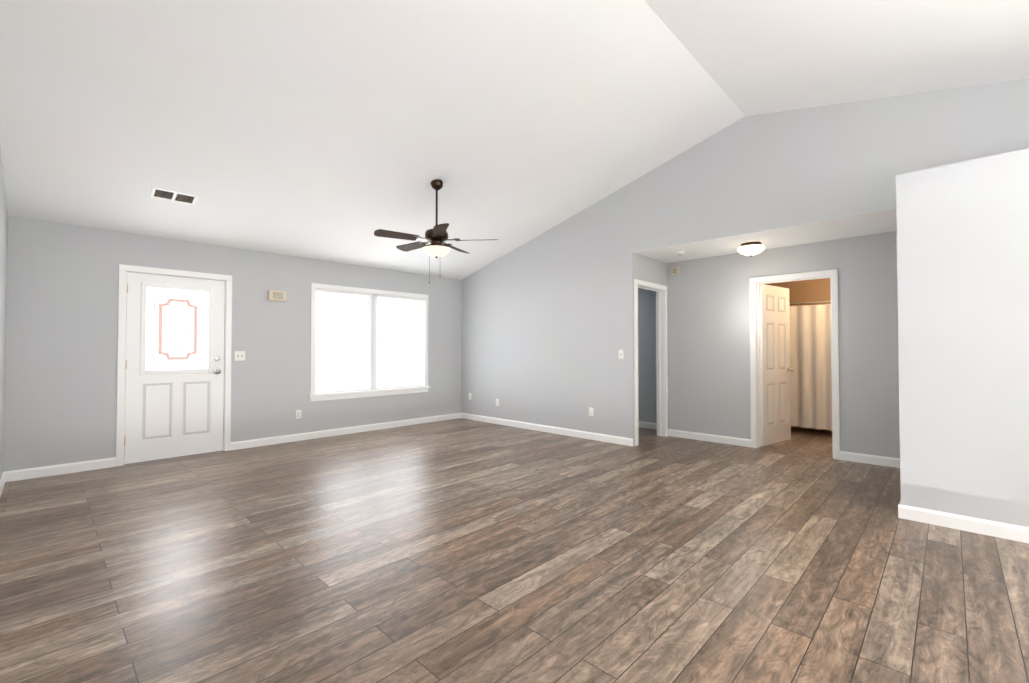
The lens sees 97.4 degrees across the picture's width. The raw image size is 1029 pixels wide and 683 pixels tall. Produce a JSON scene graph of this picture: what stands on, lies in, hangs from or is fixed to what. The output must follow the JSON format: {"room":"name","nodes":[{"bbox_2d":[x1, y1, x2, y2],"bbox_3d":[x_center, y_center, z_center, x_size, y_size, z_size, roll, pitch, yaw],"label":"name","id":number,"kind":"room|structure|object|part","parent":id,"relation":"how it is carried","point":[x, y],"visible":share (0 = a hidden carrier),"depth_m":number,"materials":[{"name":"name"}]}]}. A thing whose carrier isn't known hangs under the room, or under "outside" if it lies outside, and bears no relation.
{"room":"empty living room","nodes":[
{"label":"empty living room","id":0,"kind":"room"},
{"bbox_2d":[0,148,7,478],"bbox_3d":[-0.950,-0.649,0.478,10.707,3.732,0.140,-1,-1,44],"label":"wall","id":1,"kind":"structure","parent":0,"point":[3,242],"depth_m":3.83,"materials":[{"name":"grey paint"}]},
{"bbox_2d":[0,472,4,496],"bbox_3d":[-0.897,1.171,0.502,10.427,0.095,0.014,-1,-1,44],"label":"baseboard","id":2,"kind":"structure","parent":1,"relation":"attached to","point":[2,481],"depth_m":3.87,"materials":[{"name":"white paint"}]},
{"bbox_2d":[3,216,460,471],"bbox_3d":[-1.454,0.081,7.561,0.140,2.520,9.662,-1,-1,44],"label":"wall","id":3,"kind":"structure","parent":0,"point":[60,395],"depth_m":4.80,"materials":[{"name":"grey paint"}]},
{"bbox_2d":[4,457,115,481],"bbox_3d":[-4.384,1.238,4.386,0.014,0.095,0.773,-1,-1,44],"label":"baseboard","id":4,"kind":"structure","parent":3,"relation":"attached to","point":[31,473],"depth_m":4.36,"materials":[{"name":"white paint"}]},
{"bbox_2d":[116,264,231,466],"bbox_3d":[-3.808,0.250,5.100,0.158,2.096,1.030,-1,-1,44],"label":"door frame","id":5,"kind":"structure","parent":3,"relation":"attached to","point":[123,269],"depth_m":4.85,"materials":[{"name":"white paint"}]},
{"bbox_2d":[124,272,224,463],"bbox_3d":[-3.763,0.280,5.051,0.121,2.018,0.900,-1,-1,44],"label":"front door","id":6,"kind":"structure","parent":3,"relation":"in","point":[175,410],"depth_m":5.04,"materials":[{"name":"white paint"}]},
{"bbox_3d":[-3.761,0.244,5.024,0.080,1.690,0.862,-1,-1,44],"label":"front door hardware","id":7,"kind":"part","parent":6,"relation":"part of","materials":[{"name":"white"}]},
{"bbox_2d":[146,289,208,369],"bbox_3d":[-3.778,-0.135,5.078,0.008,0.920,0.592,-1,-1,44],"label":"window grille","id":8,"kind":"object","parent":6,"relation":"attached to","point":[160,317],"depth_m":5.06,"materials":[{"name":"grey"}]},
{"bbox_2d":[235,351,244,360],"bbox_3d":[-3.335,0.175,5.492,0.016,0.114,0.116,-1,-1,44],"label":"light switch","id":9,"kind":"object","parent":3,"relation":"attached to","point":[239,355],"visible":1,"depth_m":5.49,"materials":[{"name":"white plastic"}]},
{"bbox_2d":[268,290,285,300],"bbox_3d":[-3.040,-0.587,5.787,0.052,0.130,0.200,-1,-1,44],"label":"door chime","id":10,"kind":"object","parent":3,"relation":"attached to","point":[274,295],"visible":1,"depth_m":5.76,"materials":[{"name":"beige plastic"}]},
{"bbox_2d":[296,410,300,418],"bbox_3d":[-2.857,0.964,5.980,0.010,0.114,0.070,-1,-1,44],"label":"electrical outlet","id":11,"kind":"object","parent":3,"relation":"attached to","point":[298,414],"visible":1,"depth_m":5.98,"materials":[{"name":"white plastic"}]},
{"bbox_2d":[230,413,460,450],"bbox_3d":[-2.169,1.278,6.686,0.014,0.095,3.553,-1,-1,44],"label":"baseboard","id":12,"kind":"structure","parent":3,"relation":"attached to","point":[237,445],"depth_m":6.32,"materials":[{"name":"white paint"}]},
{"bbox_2d":[309,283,429,401],"bbox_3d":[-2.130,0.021,6.824,0.180,1.605,1.945,-1,-1,44],"label":"window unit","id":13,"kind":"structure","parent":3,"relation":"in","point":[417,351],"depth_m":6.79,"materials":[{"name":"white paint"}]},
{"bbox_2d":[315,289,423,392],"bbox_3d":[-2.119,0.003,6.815,0.038,1.434,1.765,-1,-1,44],"label":"window blinds","id":14,"kind":"object","parent":13,"relation":"attached to","point":[363,295],"visible":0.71,"depth_m":6.67,"materials":[{"name":"white paint"}]},
{"bbox_2d":[0,0,896,279],"bbox_3d":[0.734,-1.813,5.487,6.215,1.429,9.662,-1,-1,44],"label":"ceiling","id":15,"kind":"structure","parent":0,"point":[341,131],"depth_m":3.80,"materials":[{"name":"white paint"}]},
{"bbox_2d":[150,187,198,204],"bbox_3d":[-3.255,-1.387,4.324,0.190,0.010,0.350,-21,-15,42],"label":"ceiling vent","id":16,"kind":"object","parent":15,"relation":"in","point":[170,195],"visible":1,"depth_m":4.32,"materials":[{"name":"white metal"}]},
{"bbox_2d":[374,179,497,282],"bbox_3d":[-0.886,-1.188,4.931,1.251,1.114,1.282,-1,-1,44],"label":"ceiling fan","id":17,"kind":"object","parent":15,"relation":"hanging from","point":[436,236],"visible":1,"depth_m":4.83,"materials":[{"name":"brown metal"}]},
{"bbox_2d":[674,250,684,254],"bbox_3d":[2.048,-1.103,5.618,0.130,0.040,0.130,-1,-1,44],"label":"smoke detector","id":18,"kind":"object","parent":15,"relation":"attached to","point":[679,252],"visible":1,"depth_m":5.58,"materials":[{"name":"white plastic"}]},
{"bbox_2d":[737,242,764,256],"bbox_3d":[2.730,-1.054,5.215,0.290,0.152,0.290,-1,-1,44],"label":"light","id":19,"kind":"object","parent":15,"relation":"attached to","point":[750,249],"visible":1,"depth_m":5.13,"materials":[{"name":"white glass"}]},
{"bbox_2d":[0,418,1028,682],"bbox_3d":[2.378,1.334,3.684,11.327,0.120,10.500,-1,-1,44],"label":"floor","id":20,"kind":"structure","parent":0,"point":[460,550],"depth_m":2.48,"materials":[{"name":"brown wood"}]},
{"bbox_2d":[638,288,656,422],"bbox_3d":[1.174,0.081,7.864,3.264,2.530,0.120,-1,-1,44],"label":"wall","id":21,"kind":"structure","parent":0,"point":[647,350],"depth_m":6.94,"materials":[{"name":"grey paint"}]},
{"bbox_2d":[639,421,656,429],"bbox_3d":[1.135,1.298,7.788,3.244,0.095,0.014,-1,-1,44],"label":"baseboard","id":22,"kind":"structure","parent":21,"relation":"attached to","point":[648,425],"depth_m":6.91,"materials":[{"name":"white paint"}]},
{"bbox_2d":[638,254,666,285],"bbox_3d":[2.899,0.070,7.219,0.120,2.530,4.116,-1,-1,44],"label":"wall","id":23,"kind":"structure","parent":0,"point":[651,270],"depth_m":6.06,"materials":[{"name":"grey paint"}]},
{"bbox_2d":[634,279,667,445],"bbox_3d":[1.780,0.266,6.038,0.138,2.096,0.898,-1,-1,44],"label":"door frame","id":24,"kind":"structure","parent":23,"relation":"attached to","point":[660,377],"depth_m":6.29,"materials":[{"name":"white paint"}]},
{"bbox_2d":[461,78,1028,445],"bbox_3d":[2.862,-0.580,4.436,10.707,3.732,0.140,-1,-1,44],"label":"wall","id":25,"kind":"structure","parent":0,"point":[547,325],"depth_m":5.44,"materials":[{"name":"grey paint"}]},
{"bbox_2d":[461,413,632,445],"bbox_3d":[0.265,1.280,6.799,3.363,0.095,0.014,-1,-1,44],"label":"baseboard","id":26,"kind":"structure","parent":25,"relation":"attached to","point":[584,434],"depth_m":6.49,"materials":[{"name":"white paint"}]},
{"bbox_2d":[589,407,593,415],"bbox_3d":[1.031,0.945,6.069,0.070,0.114,0.010,-1,-1,44],"label":"outlet","id":27,"kind":"object","parent":25,"relation":"attached to","point":[591,411],"visible":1,"depth_m":6.06,"materials":[{"name":"white plastic"}]},
{"bbox_2d":[619,350,623,358],"bbox_3d":[1.358,0.163,5.764,0.070,0.114,0.016,-1,-1,44],"label":"light switch","id":28,"kind":"object","parent":25,"relation":"attached to","point":[621,354],"visible":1,"depth_m":5.76,"materials":[{"name":"white plastic"}]},
{"bbox_2d":[667,231,899,457],"bbox_3d":[3.126,0.040,5.499,2.831,2.530,0.120,-1,-1,44],"label":"wall","id":29,"kind":"structure","parent":0,"point":[708,321],"depth_m":5.47,"materials":[{"name":"grey paint"}]},
{"bbox_2d":[672,267,678,273],"bbox_3d":[2.232,-0.982,6.269,0.100,0.090,0.036,-1,-1,44],"label":"fire alarm","id":30,"kind":"object","parent":29,"relation":"attached to","point":[675,270],"visible":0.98,"depth_m":6.25,"materials":[{"name":"beige plastic"}]},
{"bbox_2d":[668,429,750,446],"bbox_3d":[2.534,1.266,5.954,1.077,0.095,0.014,-1,-1,44],"label":"baseboard","id":31,"kind":"structure","parent":29,"relation":"attached to","point":[713,438],"depth_m":5.91,"materials":[{"name":"white paint"}]},
{"bbox_2d":[759,284,790,445],"bbox_3d":[3.380,0.294,5.853,0.762,2.018,0.035,1,-1,-36],"label":"bathroom door","id":32,"kind":"structure","parent":29,"relation":"in","point":[774,347],"depth_m":5.81,"materials":[{"name":"white paint"}]},
{"bbox_2d":[749,269,839,459],"bbox_3d":[3.287,0.254,5.328,0.900,2.096,0.138,-1,-1,44],"label":"door frame","id":33,"kind":"structure","parent":29,"relation":"attached to","point":[833,273],"depth_m":5.36,"materials":[{"name":"white paint"}]},
{"bbox_2d":[840,451,899,467],"bbox_3d":[3.792,1.244,4.744,0.614,0.095,0.014,-1,-1,44],"label":"baseboard","id":34,"kind":"structure","parent":29,"relation":"attached to","point":[871,459],"depth_m":4.77,"materials":[{"name":"white paint"}]},
{"bbox_2d":[766,278,831,431],"bbox_3d":[3.837,0.103,6.236,2.591,2.430,1.929,-1,-1,44],"label":"bathroom","id":35,"kind":"object","parent":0,"point":[814,290],"visible":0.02,"depth_m":6.85,"materials":[{"name":"beige paint"}]},
{"bbox_2d":[789,301,831,430],"bbox_3d":[4.125,0.335,6.531,2.561,1.797,0.088,-1,-1,44],"label":"shower curtain","id":36,"kind":"object","parent":35,"relation":"hanging from","point":[811,373],"visible":0.21,"depth_m":6.46,"materials":[{"name":"white fabric"}]},
{"bbox_2d":[644,0,1028,115],"bbox_3d":[2.698,-1.898,0.802,5.870,1.422,5.636,-1,-1,44],"label":"ceiling","id":37,"kind":"structure","parent":0,"point":[754,57],"depth_m":3.34,"materials":[{"name":"white paint"}]},
{"bbox_2d":[896,148,1028,527],"bbox_3d":[4.679,0.006,2.020,4.472,2.476,0.844,-1,-1,44],"label":"wall","id":38,"kind":"structure","parent":0,"point":[963,279],"depth_m":3.03,"materials":[{"name":"grey paint"}]},
{"bbox_2d":[898,504,1028,542],"bbox_3d":[4.377,1.191,1.696,4.486,0.095,0.014,-1,-1,44],"label":"baseboard","id":39,"kind":"structure","parent":38,"relation":"attached to","point":[985,527],"depth_m":3.01,"materials":[{"name":"white paint"}]}
]}

